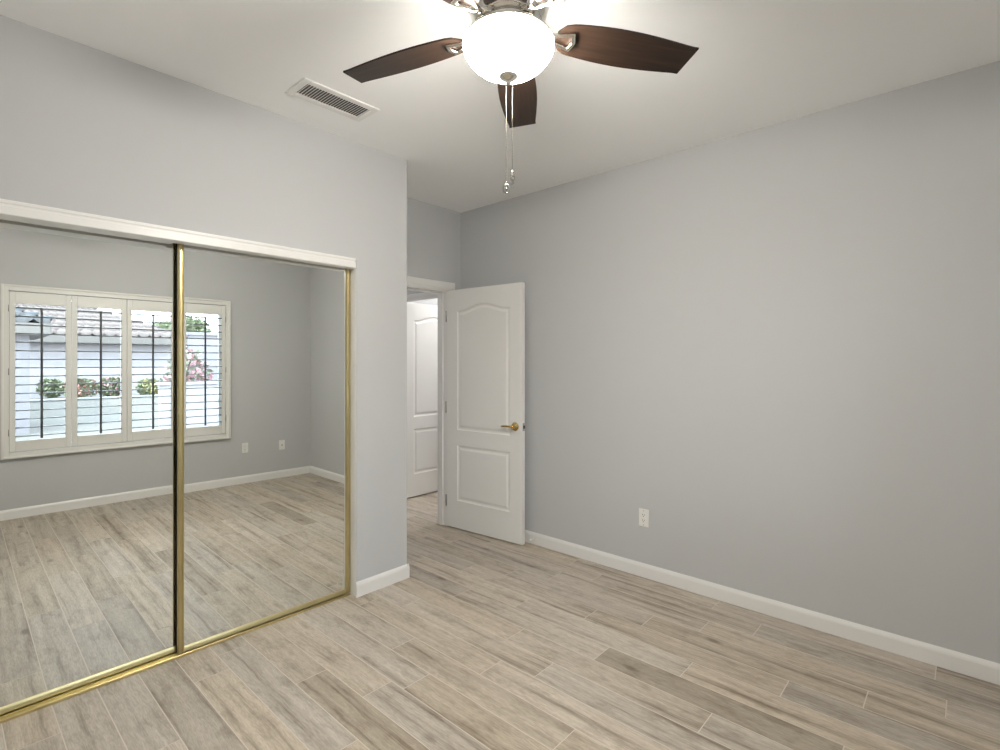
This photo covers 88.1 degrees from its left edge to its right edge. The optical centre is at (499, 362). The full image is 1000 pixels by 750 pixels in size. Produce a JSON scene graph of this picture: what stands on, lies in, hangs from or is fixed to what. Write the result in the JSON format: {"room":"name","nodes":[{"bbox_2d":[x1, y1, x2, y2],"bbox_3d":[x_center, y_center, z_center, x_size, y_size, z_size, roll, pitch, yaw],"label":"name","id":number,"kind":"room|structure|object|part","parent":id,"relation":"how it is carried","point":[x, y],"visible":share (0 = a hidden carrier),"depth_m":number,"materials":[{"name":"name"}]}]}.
{"room":"empty bedroom","nodes":[
{"label":"empty bedroom","id":0,"kind":"room"},
{"bbox_2d":[0,15,406,581],"bbox_3d":[-1.769,0.044,2.575,0.608,2.741,2.769,0,0,42],"label":"wall","id":1,"kind":"structure","parent":0,"point":[85,129],"depth_m":2.58,"materials":[{"name":"grey paint"}]},
{"bbox_2d":[0,199,355,268],"bbox_3d":[-1.518,-0.592,2.448,0.109,0.058,1.848,0,0,42],"label":"trim","id":2,"kind":"structure","parent":1,"relation":"attached to","point":[10,210],"depth_m":2.33,"materials":[{"name":"white paint"}]},
{"bbox_2d":[350,261,355,595],"bbox_3d":[-1.539,0.400,2.487,0.150,2.030,1.838,0,0,42],"label":"trim","id":3,"kind":"structure","parent":1,"relation":"attached to","point":[352,271],"depth_m":3.14,"materials":[{"name":"white paint"}]},
{"bbox_2d":[355,563,409,597],"bbox_3d":[-0.957,1.371,3.457,0.620,0.089,0.397,0,0,42],"label":"baseboard","id":4,"kind":"structure","parent":1,"relation":"attached to","point":[368,585],"depth_m":3.24,"materials":[{"name":"white paint"}]},
{"bbox_2d":[407,290,423,294],"bbox_3d":[-1.600,0.044,4.605,1.635,2.741,1.859,0,0,42],"label":"wall","id":5,"kind":"structure","parent":0,"point":[409,292],"depth_m":5.05,"materials":[{"name":"grey paint"}]},
{"bbox_2d":[407,302,437,497],"bbox_3d":[-0.725,0.391,5.589,0.793,2.020,0.096,0,0,-45],"label":"door","id":6,"kind":"structure","parent":5,"relation":"in","point":[422,319],"depth_m":5.46,"materials":[{"name":"white paint"}]},
{"bbox_2d":[407,292,437,301],"bbox_3d":[-0.732,0.377,4.994,0.899,2.077,0.117,0,0,42],"label":"trim","id":7,"kind":"structure","parent":5,"relation":"attached to","point":[419,296],"depth_m":4.96,"materials":[{"name":"white paint"}]},
{"bbox_2d":[407,197,460,304],"bbox_3d":[-1.433,0.044,4.298,1.215,2.741,5.770,0,0,42],"label":"wall","id":8,"kind":"structure","parent":0,"point":[433,231],"depth_m":4.36,"materials":[{"name":"grey paint"}]},
{"bbox_2d":[407,285,446,525],"bbox_3d":[-0.778,0.395,4.204,0.124,2.040,0.854,0,0,42],"label":"trim","id":9,"kind":"structure","parent":8,"relation":"attached to","point":[442,295],"depth_m":4.50,"materials":[{"name":"white paint"}]},
{"bbox_2d":[445,282,524,544],"bbox_3d":[-0.135,0.395,4.218,0.813,2.020,0.144,0,0,37],"label":"door","id":10,"kind":"structure","parent":9,"relation":"attached to","point":[485,403],"depth_m":4.18,"materials":[{"name":"white paint"}]},
{"bbox_3d":[0.103,0.500,3.986,0.068,0.068,0.051,0,0,37],"label":"handle","id":11,"kind":"part","parent":10,"relation":"part of","materials":[{"name":"gold metal"}]},
{"bbox_2d":[407,276,454,290],"bbox_3d":[-0.723,0.362,4.164,0.016,2.105,0.968,0,0,42],"label":"trim","id":12,"kind":"structure","parent":8,"relation":"attached to","point":[411,281],"depth_m":4.31,"materials":[{"name":"white paint"}]},
{"bbox_2d":[0,491,999,749],"bbox_3d":[-0.167,1.465,3.133,5.937,0.100,5.990,0,0,42],"label":"floor","id":13,"kind":"structure","parent":0,"point":[488,643],"depth_m":2.27,"materials":[{"name":"beige wood"}]},
{"bbox_2d":[0,593,349,723],"bbox_3d":[-1.558,1.409,2.506,0.086,0.012,1.805,0,0,43],"label":"door track","id":14,"kind":"object","parent":13,"relation":"on","point":[11,715],"visible":0.52,"depth_m":2.33,"materials":[{"name":"gold metal"}]},
{"bbox_2d":[0,219,175,714],"bbox_3d":[-1.869,0.403,2.196,0.034,2.000,0.930,0,0,43],"label":"mirrored closet door","id":15,"kind":"structure","parent":14,"relation":"on","point":[88,320],"depth_m":2.25,"materials":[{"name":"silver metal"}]},
{"bbox_3d":[-1.867,1.389,2.195,0.021,0.028,0.878,0,0,43],"label":"rail","id":16,"kind":"part","parent":15,"relation":"part of","materials":[{"name":"gold metal"}]},
{"bbox_2d":[176,243,349,654],"bbox_3d":[-1.238,0.403,2.823,0.033,2.000,0.925,0,0,43],"label":"mirrored closet door","id":17,"kind":"structure","parent":14,"relation":"on","point":[263,343],"depth_m":2.75,"materials":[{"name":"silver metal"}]},
{"bbox_3d":[-1.236,1.389,2.822,0.021,0.028,0.872,0,0,43],"label":"rail","id":18,"kind":"part","parent":17,"relation":"part of","materials":[{"name":"gold metal"}]},
{"bbox_2d":[0,0,999,212],"bbox_3d":[-0.141,-1.386,3.109,6.007,0.120,5.990,0,0,42],"label":"ceiling","id":19,"kind":"structure","parent":0,"point":[757,64],"depth_m":2.32,"materials":[{"name":"white paint"}]},
{"bbox_2d":[285,77,378,121],"bbox_3d":[-0.841,-1.321,2.617,0.194,0.008,0.414,0,0,42],"label":"ceiling vent","id":20,"kind":"object","parent":19,"relation":"in","point":[323,96],"visible":1,"depth_m":2.60,"materials":[{"name":"white metal"}]},
{"bbox_2d":[343,0,698,193],"bbox_3d":[-0.007,-0.933,1.633,1.241,0.785,1.194,0,0,42],"label":"ceiling fan","id":21,"kind":"object","parent":19,"relation":"hanging from","point":[507,43],"visible":1,"depth_m":1.69,"materials":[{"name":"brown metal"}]},
{"bbox_3d":[-0.336,-1.065,1.826,0.480,0.006,0.149,-1,10,25],"label":"blade","id":22,"kind":"part","parent":21,"relation":"part of","materials":[{"name":"brown wood"}]},
{"bbox_3d":[-0.243,-1.063,1.366,0.149,0.006,0.480,16,12,41],"label":"blade","id":23,"kind":"part","parent":21,"relation":"part of","materials":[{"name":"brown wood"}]},
{"bbox_3d":[0.027,-0.977,1.660,0.293,0.106,0.293,0,0,42],"label":"lamp shade","id":24,"kind":"part","parent":21,"relation":"part of","materials":[{"name":"white glass"}]},
{"bbox_3d":[0.040,-0.757,1.666,0.002,0.284,0.003,0,0,42],"label":"pull chain","id":25,"kind":"part","parent":21,"relation":"part of","materials":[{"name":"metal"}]},
{"bbox_3d":[0.073,-1.058,2.057,0.149,0.006,0.480,-10,-3,6],"label":"blade","id":26,"kind":"part","parent":21,"relation":"part of","materials":[{"name":"brown wood"}]},
{"bbox_3d":[0.223,-1.055,1.312,0.149,0.006,0.480,14,-4,-29],"label":"blade","id":27,"kind":"part","parent":21,"relation":"part of","materials":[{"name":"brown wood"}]},
{"bbox_3d":[0.419,-1.052,1.739,0.480,0.006,0.149,3,-11,-11],"label":"blade","id":28,"kind":"part","parent":21,"relation":"part of","materials":[{"name":"brown wood"}]},
{"bbox_2d":[461,61,999,663],"bbox_3d":[1.139,0.044,3.316,4.152,2.741,0.120,0,0,42],"label":"wall","id":29,"kind":"structure","parent":0,"point":[778,344],"depth_m":2.83,"materials":[{"name":"grey paint"}]},
{"bbox_2d":[639,508,648,527],"bbox_3d":[0.947,1.025,3.403,0.070,0.116,0.010,0,0,42],"label":"wall outlet","id":30,"kind":"object","parent":29,"relation":"attached to","point":[643,513],"visible":1,"depth_m":3.40,"materials":[{"name":"white plastic"}]},
{"bbox_2d":[641,512,645,522],"bbox_3d":[0.945,1.025,3.401,0.034,0.068,0.004,0,0,42],"label":"receptacle","id":31,"kind":"object","parent":30,"relation":"attached to","point":[643,514],"depth_m":3.40,"materials":[{"name":"white plastic"}]},
{"bbox_2d":[525,530,999,684],"bbox_3d":[1.139,1.371,3.226,4.032,0.089,0.013,0,0,42],"label":"baseboard","id":32,"kind":"structure","parent":29,"relation":"attached to","point":[989,671],"depth_m":2.80,"materials":[{"name":"white paint"}]}
]}

